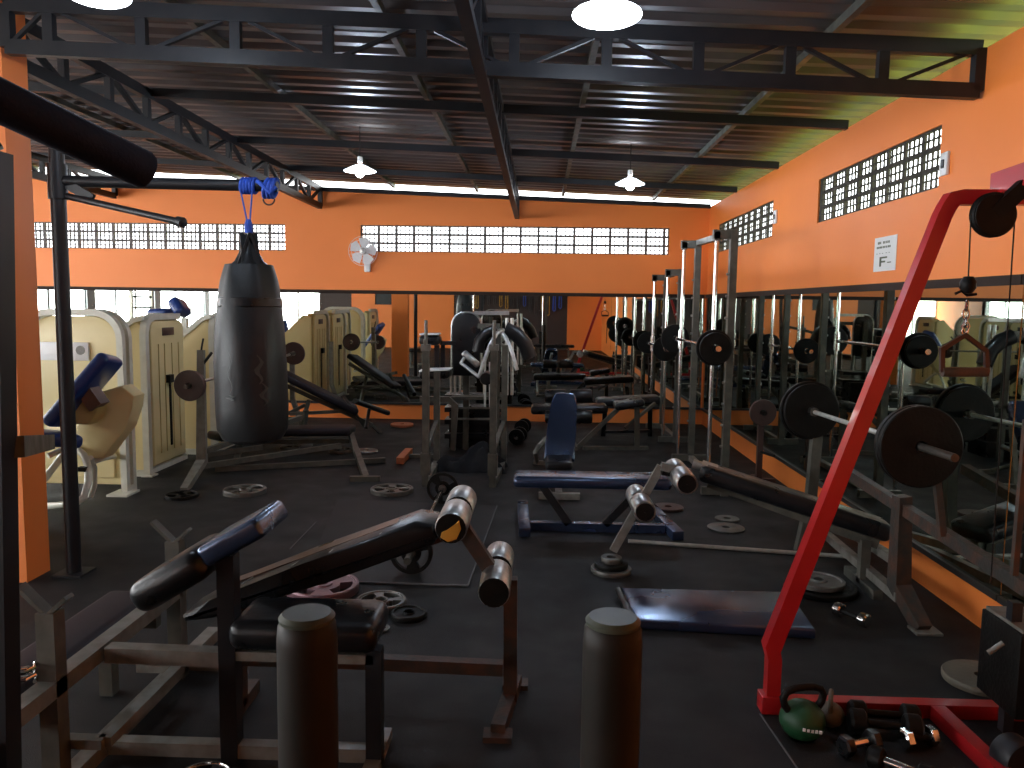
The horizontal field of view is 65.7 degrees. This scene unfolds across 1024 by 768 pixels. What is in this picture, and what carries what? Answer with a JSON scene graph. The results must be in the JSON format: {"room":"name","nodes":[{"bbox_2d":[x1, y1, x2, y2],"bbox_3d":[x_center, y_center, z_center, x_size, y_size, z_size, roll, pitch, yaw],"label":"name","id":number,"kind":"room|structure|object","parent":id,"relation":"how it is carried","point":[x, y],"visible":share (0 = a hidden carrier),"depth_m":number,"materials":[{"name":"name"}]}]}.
{"room":"gym","nodes":[
{"label":"gym","id":0,"kind":"room"},
{"bbox_2d":[0,0,49,582],"bbox_3d":[-2.713,-0.451,4.161,0.330,3.000,0.200,1,6,2],"label":"wall pillar","id":1,"kind":"structure","parent":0,"point":[34,555],"depth_m":4.17,"materials":[{"name":"orange paint"}]},
{"bbox_2d":[25,18,322,208],"bbox_3d":[-2.534,-2.086,7.095,0.050,0.315,6.010,1,6,2],"label":"roof truss","id":2,"kind":"object","parent":1,"relation":"attached to","point":[47,75],"visible":0.91,"depth_m":5.75,"materials":[{"name":"metal"}]},
{"bbox_2d":[32,179,709,423],"bbox_3d":[-3.084,-1.146,10.329,11.120,3.149,0.160,1,6,2],"label":"wall","id":3,"kind":"structure","parent":0,"point":[315,256],"depth_m":10.14,"materials":[{"name":"orange paint"}]},
{"bbox_2d":[31,152,117,198],"bbox_3d":[-5.147,-2.310,8.168,0.050,0.270,4.010,1,6,2],"label":"roof truss","id":4,"kind":"object","parent":3,"relation":"attached to","point":[41,175],"visible":0.47,"depth_m":9.23,"materials":[{"name":"metal"}]},
{"bbox_2d":[34,222,284,250],"bbox_3d":[-4.725,-1.915,10.277,3.652,0.363,0.035,1,6,2],"label":"window","id":5,"kind":"structure","parent":3,"relation":"in","point":[95,231],"depth_m":10.26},
{"bbox_2d":[348,236,377,271],"bbox_3d":[-1.885,-1.650,10.071,0.375,0.448,0.171,1,6,2],"label":"wall fan","id":6,"kind":"object","parent":3,"relation":"attached to","point":[364,242],"visible":1,"depth_m":10.04,"materials":[{"name":"plastic"}]},
{"bbox_2d":[37,286,704,409],"bbox_3d":[-2.062,-0.475,10.266,8.990,1.472,0.028,1,6,2],"label":"wall mirror","id":7,"kind":"object","parent":3,"relation":"attached to","point":[363,345],"visible":0.55,"depth_m":10.21,"materials":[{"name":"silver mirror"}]},
{"bbox_2d":[454,0,518,218],"bbox_3d":[-0.126,-1.690,4.437,0.055,0.320,11.210,1,6,2],"label":"roof truss","id":8,"kind":"object","parent":3,"relation":"attached to","point":[471,13],"visible":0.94,"depth_m":4.22,"materials":[{"name":"metal"}]},
{"bbox_2d":[288,185,710,208],"bbox_3d":[-3.069,-2.509,10.093,11.122,0.439,0.060,1,6,2],"label":"trim","id":9,"kind":"structure","parent":3,"relation":"attached to","point":[327,189],"depth_m":9.98,"materials":[{"name":"paint"}]},
{"bbox_2d":[361,225,668,254],"bbox_3d":[0.022,-1.836,10.121,3.952,0.363,0.035,1,6,2],"label":"window","id":10,"kind":"structure","parent":3,"relation":"in","point":[396,234],"depth_m":10.10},
{"bbox_2d":[19,417,1023,767],"bbox_3d":[-3.397,1.317,2.058,11.720,0.120,17.400,1,6,2],"label":"floor","id":11,"kind":"structure","parent":0,"point":[699,709],"depth_m":3.69,"materials":[{"name":"black rubber"}]},
{"bbox_2d":[0,77,156,767],"bbox_3d":[-1.498,0.161,2.179,0.814,2.209,1.543,2,6,10],"label":"exercise machine","id":12,"kind":"object","parent":11,"relation":"on","point":[23,112],"visible":1,"depth_m":2.01,"materials":[{"name":"paint"}]},
{"bbox_2d":[38,309,143,508],"bbox_3d":[-3.155,0.149,6.023,0.944,1.424,1.527,-3,7,-32],"label":"machine","id":13,"kind":"object","parent":11,"relation":"on","point":[108,404],"visible":0.68,"depth_m":6.04,"materials":[{"name":"beige plastic"}]},
{"bbox_2d":[19,519,217,767],"bbox_3d":[-1.386,0.896,2.575,0.390,0.669,1.850,1,6,2],"label":"bench","id":14,"kind":"object","parent":11,"relation":"on","point":[64,652],"visible":0.67,"depth_m":2.54,"materials":[{"name":"grey paint"}]},
{"bbox_2d":[21,661,37,682],"bbox_3d":[-1.410,0.839,2.295,0.069,0.057,0.070,1,6,2],"label":"spring collar","id":15,"kind":"object","parent":14,"relation":"on","point":[25,670],"visible":0.65,"depth_m":2.29,"materials":[{"name":"silver metal"}]},
{"bbox_2d":[127,313,187,476],"bbox_3d":[-3.701,0.053,7.090,1.341,1.389,0.798,1,6,2],"label":"machine","id":16,"kind":"object","parent":11,"relation":"on","point":[157,338],"visible":0.53,"depth_m":6.92,"materials":[{"name":"beige plastic"}]},
{"bbox_2d":[46,147,279,578],"bbox_3d":[-1.853,-0.122,4.098,1.244,2.380,0.412,1,6,2],"label":"stand","id":17,"kind":"object","parent":11,"relation":"on","point":[59,182],"visible":0.93,"depth_m":4.17,"materials":[{"name":"paint"}]},
{"bbox_2d":[238,177,279,232],"bbox_3d":[-1.309,-0.893,4.127,0.206,0.360,0.109,1,6,2],"label":"rope","id":18,"kind":"object","parent":17,"relation":"hanging from","point":[246,184],"visible":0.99,"depth_m":4.08,"materials":[{"name":"blue fabric"}]},
{"bbox_2d":[213,232,288,444],"bbox_3d":[-1.381,-0.238,4.194,0.375,1.115,0.381,1,6,2],"label":"bag","id":19,"kind":"object","parent":18,"relation":"hanging from","point":[250,357],"visible":1,"depth_m":4.07,"materials":[{"name":"black leather"}]},
{"bbox_2d":[148,297,190,331],"bbox_3d":[-3.874,-0.232,9.173,0.733,1.539,0.286,1,6,2],"label":"machine","id":20,"kind":"object","parent":11,"relation":"on","point":[177,305],"visible":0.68,"depth_m":9.03,"materials":[{"name":"blue leather"}]},
{"bbox_2d":[164,490,198,500],"bbox_3d":[-2.532,0.854,6.083,0.250,0.025,0.250,1,6,2],"label":"weight plate","id":21,"kind":"object","parent":11,"relation":"on","point":[181,495],"visible":1,"depth_m":6.06,"materials":[{"name":"metal"}]},
{"bbox_2d":[183,312,234,454],"bbox_3d":[-3.507,-0.044,8.089,1.341,1.389,0.798,1,6,2],"label":"machine","id":22,"kind":"object","parent":11,"relation":"on","point":[203,327],"visible":0.16,"depth_m":7.71,"materials":[{"name":"beige plastic"}]},
{"bbox_2d":[186,761,231,767],"bbox_3d":[-0.955,1.231,2.451,0.180,0.038,0.180,1,6,2],"label":"weight plate","id":23,"kind":"object","parent":11,"relation":"on","point":[205,764],"visible":1,"depth_m":2.52,"materials":[{"name":"silver metal"}]},
{"bbox_2d":[223,484,266,497],"bbox_3d":[-2.100,0.838,6.236,0.330,0.038,0.330,1,6,2],"label":"weight plate","id":24,"kind":"object","parent":11,"relation":"on","point":[240,490],"visible":1,"depth_m":6.19,"materials":[{"name":"grey metal"}]},
{"bbox_2d":[104,500,391,767],"bbox_3d":[-0.862,0.820,2.590,0.895,0.832,0.330,1,6,2],"label":"bench","id":25,"kind":"object","parent":11,"relation":"on","point":[251,634],"visible":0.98,"depth_m":2.54,"materials":[{"name":"paint"}]},
{"bbox_2d":[180,338,384,489],"bbox_3d":[-2.011,0.120,7.816,1.685,1.211,3.266,1,6,2],"label":"rack","id":26,"kind":"object","parent":11,"relation":"on","point":[203,451],"visible":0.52,"depth_m":7.05,"materials":[{"name":"grey metal"}]},
{"bbox_2d":[174,342,304,400],"bbox_3d":[-2.549,-0.166,7.713,0.256,0.376,2.604,1,6,4],"label":"barbell","id":27,"kind":"object","parent":26,"relation":"on","point":[189,385],"visible":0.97,"depth_m":6.50,"materials":[{"name":"metal"}]},
{"bbox_2d":[280,445,299,450],"bbox_3d":[-2.260,0.652,8.073,0.200,0.038,0.200,1,6,2],"label":"weight plate","id":28,"kind":"object","parent":11,"relation":"on","point":[284,447],"visible":0.85,"depth_m":8.04,"materials":[{"name":"grey metal"}]},
{"bbox_2d":[234,424,379,481],"bbox_3d":[-1.926,0.609,7.369,1.672,0.284,1.395,1,6,2],"label":"bench","id":29,"kind":"object","parent":11,"relation":"on","point":[348,430],"visible":0.57,"depth_m":7.76,"materials":[{"name":"black leather"}]},
{"bbox_2d":[287,370,389,432],"bbox_3d":[-1.925,0.228,8.886,1.242,0.762,0.485,-2,6,-23],"label":"bench","id":30,"kind":"object","parent":11,"relation":"on","point":[324,397],"visible":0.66,"depth_m":8.87,"materials":[{"name":"black leather"}]},
{"bbox_2d":[329,447,352,453],"bbox_3d":[-1.726,0.670,8.002,0.240,0.031,0.240,1,6,2],"label":"weight plate","id":31,"kind":"object","parent":11,"relation":"on","point":[344,450],"visible":0.87,"depth_m":7.94,"materials":[{"name":"grey metal"}]},
{"bbox_2d":[183,485,527,743],"bbox_3d":[-0.547,0.805,2.924,1.220,0.803,0.450,1,6,2],"label":"bench","id":32,"kind":"object","parent":11,"relation":"on","point":[422,528],"visible":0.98,"depth_m":2.79,"materials":[{"name":"black leather"}]},
{"bbox_2d":[359,448,377,453],"bbox_3d":[-1.477,0.677,8.021,0.240,0.020,0.240,1,6,2],"label":"weight plate","id":33,"kind":"object","parent":11,"relation":"on","point":[362,450],"visible":0.78,"depth_m":7.99,"materials":[{"name":"metal"}]},
{"bbox_2d":[356,590,405,614],"bbox_3d":[-0.652,1.085,3.946,0.250,0.038,0.250,1,6,2],"label":"weight plate","id":34,"kind":"object","parent":11,"relation":"on","point":[393,599],"visible":0.58,"depth_m":3.98,"materials":[{"name":"grey metal"}]},
{"bbox_2d":[383,625,389,632],"bbox_3d":[-0.609,1.128,3.657,0.090,0.012,0.090,1,6,2],"label":"weight plate","id":35,"kind":"object","parent":11,"relation":"on","point":[387,628],"visible":0.33,"depth_m":3.64,"materials":[{"name":"grey metal"}]},
{"bbox_2d":[370,483,412,496],"bbox_3d":[-0.959,0.845,6.334,0.340,0.035,0.340,1,6,2],"label":"weight plate","id":36,"kind":"object","parent":11,"relation":"on","point":[387,489],"visible":1,"depth_m":6.29,"materials":[{"name":"grey metal"}]},
{"bbox_2d":[390,422,412,427],"bbox_3d":[-1.353,0.501,9.753,0.280,0.030,0.280,1,6,2],"label":"weight plate","id":37,"kind":"object","parent":11,"relation":"on","point":[395,424],"visible":1,"depth_m":9.67,"materials":[{"name":"brown paint"}]},
{"bbox_2d":[318,499,496,586],"bbox_3d":[-0.748,0.979,5.139,1.225,0.012,1.802,1,6,2],"label":"rubber mat","id":38,"kind":"object","parent":11,"relation":"on","point":[453,565],"visible":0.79,"depth_m":4.96,"materials":[{"name":"grey rubber"}]},
{"bbox_2d":[287,574,358,598],"bbox_3d":[-0.980,1.051,4.110,0.370,0.044,0.370,1,6,2],"label":"weight plate","id":39,"kind":"object","parent":38,"relation":"on","point":[331,589],"visible":0.59,"depth_m":4.04,"materials":[{"name":"metal"}]},
{"bbox_2d":[391,472,458,573],"bbox_3d":[-0.536,0.854,5.127,0.251,0.236,1.824,1,6,2],"label":"barbell","id":40,"kind":"object","parent":38,"relation":"on","point":[442,487],"visible":0.65,"depth_m":4.39,"materials":[{"name":"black metal"}]},
{"bbox_2d":[391,605,426,623],"bbox_3d":[-0.495,1.106,3.812,0.170,0.028,0.170,1,6,2],"label":"weight plate","id":41,"kind":"object","parent":11,"relation":"on","point":[406,614],"visible":1,"depth_m":3.79,"materials":[{"name":"metal"}]},
{"bbox_2d":[396,320,507,487],"bbox_3d":[-0.564,0.101,7.105,1.025,1.374,1.420,1,6,2],"label":"stand","id":42,"kind":"object","parent":11,"relation":"on","point":[427,470],"visible":0.93,"depth_m":6.50,"materials":[{"name":"grey paint"}]},
{"bbox_2d":[276,603,641,767],"bbox_3d":[-0.083,0.857,1.244,0.852,1.045,0.700,1,6,2],"label":"rollers","id":43,"kind":"object","parent":11,"relation":"on","point":[307,637],"visible":1,"depth_m":1.15,"materials":[{"name":"black leather"}]},
{"bbox_2d":[437,441,507,473],"bbox_3d":[-0.376,0.649,7.310,0.680,0.240,0.560,1,6,2],"label":"cloth","id":44,"kind":"object","parent":11,"relation":"on","point":[475,460],"visible":0.87,"depth_m":7.15,"materials":[{"name":"black fabric"}]},
{"bbox_2d":[419,311,536,451],"bbox_3d":[-0.340,-0.012,7.954,1.172,1.437,1.300,1,6,2],"label":"machine","id":45,"kind":"object","parent":11,"relation":"on","point":[469,424],"visible":0.89,"depth_m":8.02,"materials":[{"name":"grey metal"}]},
{"bbox_2d":[509,427,526,444],"bbox_3d":[0.066,0.562,8.630,0.173,0.170,0.284,2,6,12],"label":"dumbbell","id":46,"kind":"object","parent":11,"relation":"on","point":[517,435],"visible":1,"depth_m":8.54,"materials":[{"name":"metal"}]},
{"bbox_2d":[514,418,531,431],"bbox_3d":[0.129,0.497,9.292,0.173,0.170,0.284,2,6,12],"label":"dumbbell","id":47,"kind":"object","parent":11,"relation":"on","point":[525,423],"visible":0.72,"depth_m":9.20,"materials":[{"name":"metal"}]},
{"bbox_2d":[290,522,797,767],"bbox_3d":[-0.144,1.125,3.806,0.530,0.002,4.068,-4,7,-40],"label":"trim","id":48,"kind":"structure","parent":11,"relation":"on","point":[771,730],"depth_m":2.81,"materials":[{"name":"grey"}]},
{"bbox_2d":[539,393,579,499],"bbox_3d":[0.383,0.480,6.465,0.500,0.761,0.750,1,6,2],"label":"bench","id":49,"kind":"object","parent":11,"relation":"on","point":[559,453],"visible":0.94,"depth_m":6.47,"materials":[{"name":"blue leather"}]},
{"bbox_2d":[533,436,545,464],"bbox_3d":[0.303,0.625,7.253,0.224,0.325,0.546,1,6,2],"label":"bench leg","id":50,"kind":"object","parent":49,"relation":"attached to","point":[536,461],"visible":0.83,"depth_m":7.09,"materials":[{"name":"grey metal"}]},
{"bbox_2d":[531,389,655,450],"bbox_3d":[0.868,0.364,8.284,1.343,0.666,0.800,1,6,2],"label":"bench","id":51,"kind":"object","parent":11,"relation":"on","point":[585,408],"visible":0.65,"depth_m":8.21,"materials":[{"name":"black leather"}]},
{"bbox_2d":[513,470,683,539],"bbox_3d":[0.571,0.768,5.465,1.107,0.402,0.749,1,6,2],"label":"bench","id":52,"kind":"object","parent":11,"relation":"on","point":[544,480],"visible":0.83,"depth_m":5.25,"materials":[{"name":"blue leather"}]},
{"bbox_2d":[591,563,631,578],"bbox_3d":[0.562,1.052,4.497,0.230,0.028,0.230,1,6,2],"label":"weight plate","id":53,"kind":"object","parent":11,"relation":"on","point":[612,575],"visible":0.48,"depth_m":4.41,"materials":[{"name":"grey metal"}]},
{"bbox_2d":[594,558,627,571],"bbox_3d":[0.562,1.022,4.494,0.190,0.028,0.190,1,6,2],"label":"weight plate","id":54,"kind":"object","parent":53,"relation":"on","point":[599,565],"visible":0.69,"depth_m":4.43,"materials":[{"name":"metal"}]},
{"bbox_2d":[601,554,621,564],"bbox_3d":[0.563,0.992,4.491,0.120,0.028,0.120,1,6,2],"label":"weight plate","id":55,"kind":"object","parent":54,"relation":"on","point":[610,559],"visible":1,"depth_m":4.46,"materials":[{"name":"grey metal"}]},
{"bbox_2d":[595,394,660,435],"bbox_3d":[1.306,0.375,9.051,0.710,0.522,0.418,1,6,2],"label":"bench","id":56,"kind":"object","parent":11,"relation":"on","point":[648,399],"visible":0.75,"depth_m":8.94,"materials":[{"name":"black leather"}]},
{"bbox_2d":[637,269,687,442],"bbox_3d":[1.764,-0.348,9.206,0.455,1.913,1.680,1,6,2],"label":"machine","id":57,"kind":"object","parent":11,"relation":"on","point":[655,347],"visible":0.77,"depth_m":8.77,"materials":[{"name":"grey paint"}]},
{"bbox_2d":[656,503,683,512],"bbox_3d":[1.164,0.922,5.917,0.230,0.020,0.230,1,6,2],"label":"weight plate","id":58,"kind":"object","parent":11,"relation":"on","point":[665,507],"visible":0.86,"depth_m":5.88,"materials":[{"name":"metal"}]},
{"bbox_2d":[661,229,738,496],"bbox_3d":[1.661,-0.237,6.958,0.448,2.135,2.080,1,6,2],"label":"machine","id":59,"kind":"object","parent":11,"relation":"on","point":[714,347],"visible":1,"depth_m":6.30,"materials":[{"name":"grey paint"}]},
{"bbox_2d":[615,587,814,638],"bbox_3d":[0.973,1.107,3.861,0.895,0.052,0.481,1,6,2],"label":"mat","id":60,"kind":"object","parent":11,"relation":"on","point":[706,611],"visible":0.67,"depth_m":3.81,"materials":[{"name":"leather"}]},
{"bbox_2d":[707,522,744,533],"bbox_3d":[1.458,0.980,5.403,0.250,0.014,0.250,1,6,2],"label":"weight plate","id":61,"kind":"object","parent":11,"relation":"on","point":[719,527],"visible":1,"depth_m":5.38,"materials":[{"name":"grey metal"}]},
{"bbox_2d":[715,515,739,522],"bbox_3d":[1.527,0.958,5.632,0.170,0.014,0.170,1,6,2],"label":"weight plate","id":62,"kind":"object","parent":61,"relation":"on","point":[721,518],"visible":0.98,"depth_m":5.61,"materials":[{"name":"grey metal"}]},
{"bbox_2d":[628,539,845,558],"bbox_3d":[1.397,1.022,4.921,1.341,0.025,0.025,2,6,11],"label":"bar","id":63,"kind":"object","parent":11,"relation":"on","point":[832,555],"visible":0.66,"depth_m":4.93,"materials":[{"name":"silver metal"}]},
{"bbox_2d":[610,458,889,599],"bbox_3d":[1.309,0.762,4.456,1.503,0.634,0.479,2,6,12],"label":"bench","id":64,"kind":"object","parent":11,"relation":"on","point":[867,529],"visible":1,"depth_m":4.34,"materials":[{"name":"black leather"}]},
{"bbox_2d":[749,399,776,482],"bbox_3d":[2.128,0.493,6.780,0.257,0.740,0.326,-3,7,-36],"label":"rack","id":65,"kind":"object","parent":11,"relation":"on","point":[762,412],"visible":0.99,"depth_m":6.71,"materials":[{"name":"metal"}]},
{"bbox_2d":[779,683,826,743],"bbox_3d":[1.019,1.144,2.780,0.156,0.198,0.158,4,7,31],"label":"kettlebell","id":66,"kind":"object","parent":11,"relation":"on","point":[802,719],"visible":1,"depth_m":2.75,"materials":[{"name":"green metal"}]},
{"bbox_2d":[783,576,858,602],"bbox_3d":[1.653,1.089,4.253,0.380,0.030,0.380,1,6,2],"label":"weight plate","id":67,"kind":"object","parent":11,"relation":"on","point":[851,592],"visible":0.34,"depth_m":4.11,"materials":[{"name":"metal"}]},
{"bbox_2d":[806,571,845,592],"bbox_3d":[1.643,1.058,4.250,0.270,0.028,0.270,1,6,2],"label":"weight plate","id":68,"kind":"object","parent":67,"relation":"on","point":[823,582],"visible":0.8,"depth_m":4.20,"materials":[{"name":"grey metal"}]},
{"bbox_2d":[821,688,844,728],"bbox_3d":[1.151,1.173,2.867,0.100,0.127,0.100,-1,6,-18],"label":"kettlebell","id":69,"kind":"object","parent":11,"relation":"on","point":[834,714],"visible":0.8,"depth_m":2.83,"materials":[{"name":"brown metal"}]},
{"bbox_2d":[831,602,871,627],"bbox_3d":[1.635,1.112,3.821,0.068,0.068,0.190,-2,6,-28],"label":"dumbbell","id":70,"kind":"object","parent":11,"relation":"on","point":[838,609],"visible":1,"depth_m":3.80,"materials":[{"name":"metal"}]},
{"bbox_2d":[836,728,882,757],"bbox_3d":[1.179,1.218,2.691,0.150,0.062,0.072,-1,6,-21],"label":"dumbbell","id":71,"kind":"object","parent":11,"relation":"on","point":[847,746],"visible":0.94,"depth_m":2.68,"materials":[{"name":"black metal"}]},
{"bbox_2d":[846,699,921,721],"bbox_3d":[1.346,1.195,2.871,0.240,0.084,0.084,2,6,8],"label":"dumbbell","id":72,"kind":"object","parent":11,"relation":"on","point":[904,707],"visible":0.51,"depth_m":2.86,"materials":[{"name":"metal"}]},
{"bbox_2d":[846,707,924,742],"bbox_3d":[1.310,1.198,2.787,0.240,0.092,0.092,2,6,10],"label":"dumbbell","id":73,"kind":"object","parent":11,"relation":"on","point":[857,721],"visible":0.84,"depth_m":2.77,"materials":[{"name":"metal"}]},
{"bbox_2d":[757,162,1023,767],"bbox_3d":[1.524,0.288,2.392,1.202,2.009,1.007,1,6,2],"label":"cable machine","id":74,"kind":"object","parent":11,"relation":"on","point":[993,211],"depth_m":2.79,"materials":[{"name":"red metal"}]},
{"bbox_2d":[865,744,934,767],"bbox_3d":[1.251,1.232,2.551,0.200,0.074,0.074,6,8,42],"label":"dumbbell","id":75,"kind":"object","parent":11,"relation":"on","point":[876,756],"visible":1,"depth_m":2.57,"materials":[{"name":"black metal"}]},
{"bbox_2d":[793,436,1023,636],"bbox_3d":[1.921,0.623,4.054,0.377,1.041,2.238,1,6,2],"label":"rack","id":76,"kind":"object","parent":11,"relation":"on","point":[897,585],"visible":0.68,"depth_m":3.84,"materials":[{"name":"grey metal"}]},
{"bbox_2d":[779,381,963,487],"bbox_3d":[1.785,0.214,4.133,0.358,0.385,2.001,1,6,2],"label":"barbell","id":77,"kind":"object","parent":76,"relation":"on","point":[917,446],"visible":0.99,"depth_m":3.41,"materials":[{"name":"metal"}]},
{"bbox_2d":[896,725,940,749],"bbox_3d":[1.401,1.218,2.733,0.130,0.061,0.070,0,6,-12],"label":"dumbbell","id":78,"kind":"object","parent":11,"relation":"on","point":[906,738],"visible":0.98,"depth_m":2.72,"materials":[{"name":"metal"}]},
{"bbox_2d":[941,659,988,697],"bbox_3d":[1.907,1.196,3.222,0.290,0.030,0.290,1,6,2],"label":"weight plate","id":79,"kind":"object","parent":11,"relation":"on","point":[962,674],"visible":0.44,"depth_m":3.22,"materials":[{"name":"beige metal"}]},
{"bbox_2d":[25,0,1023,200],"bbox_3d":[-3.232,-1.828,1.665,11.970,0.515,17.451,1,6,2],"label":"ceiling","id":80,"kind":"structure","parent":0,"point":[990,21],"depth_m":5.53,"materials":[{"name":"grey metal"}]},
{"bbox_2d":[73,0,131,8],"bbox_3d":[-1.632,-1.683,3.107,0.250,0.370,0.250,1,6,2],"label":"pendant lamp","id":81,"kind":"object","parent":80,"relation":"hanging from","point":[103,4],"visible":1,"depth_m":3.14,"materials":[{"name":"white"}]},
{"bbox_2d":[34,93,241,178],"bbox_3d":[-3.647,-2.304,6.634,0.035,0.045,7.400,1,6,2],"label":"roof purlin","id":82,"kind":"structure","parent":80,"relation":"attached to","point":[49,97],"depth_m":7.16,"materials":[{"name":"grey paint"}]},
{"bbox_2d":[159,0,395,187],"bbox_3d":[-1.735,-1.944,4.090,0.035,0.045,12.400,1,6,2],"label":"roof purlin","id":83,"kind":"structure","parent":80,"relation":"attached to","point":[209,34],"depth_m":5.60,"materials":[{"name":"grey paint"}]},
{"bbox_2d":[344,126,375,176],"bbox_3d":[-1.321,-2.016,6.884,0.280,0.436,0.280,1,6,2],"label":"pendant lamp","id":84,"kind":"object","parent":80,"relation":"hanging from","point":[359,170],"visible":1,"depth_m":6.87,"materials":[{"name":"white"}]},
{"bbox_2d":[357,156,361,162],"bbox_3d":[-1.321,-1.948,6.891,0.044,0.050,0.044,1,6,2],"label":"socket","id":85,"kind":"object","parent":84,"relation":"attached to","point":[359,159],"depth_m":6.87,"materials":[{"name":"white plastic"}]},
{"bbox_2d":[369,0,478,191],"bbox_3d":[-0.656,-1.883,4.059,0.035,0.045,12.400,1,6,2],"label":"roof purlin","id":86,"kind":"structure","parent":80,"relation":"attached to","point":[378,5],"depth_m":5.41,"materials":[{"name":"grey paint"}]},
{"bbox_2d":[562,41,599,195],"bbox_3d":[0.443,-1.821,4.027,0.035,0.045,12.400,1,6,2],"label":"roof purlin","id":87,"kind":"structure","parent":80,"relation":"attached to","point":[594,44],"depth_m":5.52,"materials":[{"name":"grey paint"}]},
{"bbox_2d":[572,0,641,29],"bbox_3d":[0.375,-1.586,3.098,0.274,0.349,0.274,1,6,2],"label":"pendant lamp","id":88,"kind":"object","parent":80,"relation":"hanging from","point":[594,14],"visible":1,"depth_m":3.05,"materials":[{"name":"white"}]},
{"bbox_2d":[615,144,644,189],"bbox_3d":[1.048,-1.918,7.013,0.260,0.403,0.260,1,6,2],"label":"pendant lamp","id":89,"kind":"object","parent":80,"relation":"hanging from","point":[629,183],"visible":1,"depth_m":7.00,"materials":[{"name":"white"}]},
{"bbox_2d":[628,170,632,175],"bbox_3d":[1.047,-1.867,7.018,0.044,0.050,0.044,1,6,2],"label":"socket","id":90,"kind":"object","parent":89,"relation":"attached to","point":[630,172],"depth_m":7.00,"materials":[{"name":"white plastic"}]},
{"bbox_2d":[651,0,874,200],"bbox_3d":[1.591,-1.757,3.994,0.035,0.045,12.400,1,6,2],"label":"roof purlin","id":91,"kind":"structure","parent":80,"relation":"attached to","point":[858,6],"depth_m":5.06,"materials":[{"name":"grey paint"}]},
{"bbox_2d":[702,27,1023,627],"bbox_3d":[2.204,-0.028,1.812,0.045,2.755,16.960,1,6,2],"label":"wall","id":92,"kind":"structure","parent":0,"point":[983,136],"depth_m":4.70,"materials":[{"name":"orange paint"}]},
{"bbox_2d":[35,152,737,192],"bbox_3d":[-3.114,-2.421,8.766,11.122,0.505,0.060,1,6,2],"label":"rafter","id":93,"kind":"object","parent":92,"relation":"on","point":[160,161],"visible":0.56,"depth_m":8.66,"materials":[{"name":"paint"}]},
{"bbox_2d":[28,82,848,130],"bbox_3d":[-3.221,-2.115,5.683,11.122,0.505,0.060,1,6,2],"label":"rafter","id":94,"kind":"object","parent":92,"relation":"on","point":[34,87],"visible":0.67,"depth_m":5.58,"materials":[{"name":"paint"}]},
{"bbox_2d":[106,129,778,169],"bbox_3d":[-3.166,-2.273,7.274,11.122,0.505,0.060,1,6,2],"label":"rafter","id":95,"kind":"object","parent":92,"relation":"on","point":[755,164],"visible":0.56,"depth_m":7.17,"materials":[{"name":"paint"}]},
{"bbox_2d":[0,0,987,100],"bbox_3d":[-0.112,-1.632,3.854,4.791,0.440,0.050,1,6,1],"label":"roof truss","id":96,"kind":"object","parent":92,"relation":"attached to","point":[12,43],"visible":0.98,"depth_m":3.83,"materials":[{"name":"metal"}]},
{"bbox_2d":[719,201,773,251],"bbox_3d":[2.442,-1.624,8.348,0.015,0.358,2.247,1,6,2],"label":"window","id":97,"kind":"structure","parent":92,"relation":"in","point":[737,223],"depth_m":8.03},
{"bbox_2d":[773,210,777,223],"bbox_3d":[2.370,-1.506,7.149,0.022,0.120,0.080,1,6,2],"label":"switch plate","id":98,"kind":"object","parent":92,"relation":"attached to","point":[775,212],"visible":1,"depth_m":7.12,"materials":[{"name":"white plastic"}]},
{"bbox_2d":[731,282,904,477],"bbox_3d":[2.324,-0.048,6.571,0.028,1.471,3.917,1,6,2],"label":"wall mirror","id":99,"kind":"object","parent":92,"relation":"attached to","point":[830,337],"depth_m":6.39,"materials":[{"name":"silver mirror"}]},
{"bbox_2d":[819,125,941,221],"bbox_3d":[2.332,-1.306,5.146,0.015,0.358,1.887,1,6,2],"label":"window","id":100,"kind":"structure","parent":92,"relation":"in","point":[922,175],"depth_m":4.95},
{"bbox_2d":[873,234,897,271],"bbox_3d":[2.292,-0.800,4.874,0.006,0.210,0.310,1,6,2],"label":"paper sign","id":101,"kind":"object","parent":92,"relation":"attached to","point":[885,251],"visible":1,"depth_m":4.86,"materials":[{"name":"white paper"}]},
{"bbox_2d":[877,240,890,266],"bbox_3d":[2.291,-0.803,4.886,0.002,0.153,0.211,1,6,2],"label":"print","id":102,"kind":"object","parent":101,"relation":"attached to","point":[883,246],"depth_m":4.88,"materials":[{"name":"grey paper"}]},
{"bbox_2d":[854,432,935,519],"bbox_3d":[2.253,0.498,4.675,0.028,0.318,1.082,1,6,2],"label":"wall mirror","id":103,"kind":"object","parent":92,"relation":"attached to","point":[866,463],"depth_m":4.78,"materials":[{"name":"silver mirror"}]},
{"bbox_2d":[939,151,949,176],"bbox_3d":[2.266,-1.155,4.161,0.022,0.120,0.080,1,6,2],"label":"switch plate","id":104,"kind":"object","parent":92,"relation":"attached to","point":[944,157],"visible":1,"depth_m":4.14,"materials":[{"name":"white plastic"}]},
{"bbox_2d":[870,274,1023,561],"bbox_3d":[2.245,0.088,4.218,0.028,1.276,1.487,1,6,2],"label":"wall mirror","id":105,"kind":"object","parent":92,"relation":"attached to","point":[974,403],"depth_m":3.84,"materials":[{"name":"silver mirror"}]},
{"bbox_2d":[912,523,1001,600],"bbox_3d":[2.224,0.882,3.984,0.028,0.131,0.862,1,6,2],"label":"wall mirror","id":106,"kind":"object","parent":92,"relation":"attached to","point":[923,542],"depth_m":3.98,"materials":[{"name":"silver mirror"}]},
{"bbox_2d":[997,274,1023,606],"bbox_3d":[2.208,0.287,3.195,0.028,1.472,0.650,1,6,2],"label":"wall mirror","id":107,"kind":"object","parent":92,"relation":"attached to","point":[1006,593],"visible":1,"depth_m":3.50,"materials":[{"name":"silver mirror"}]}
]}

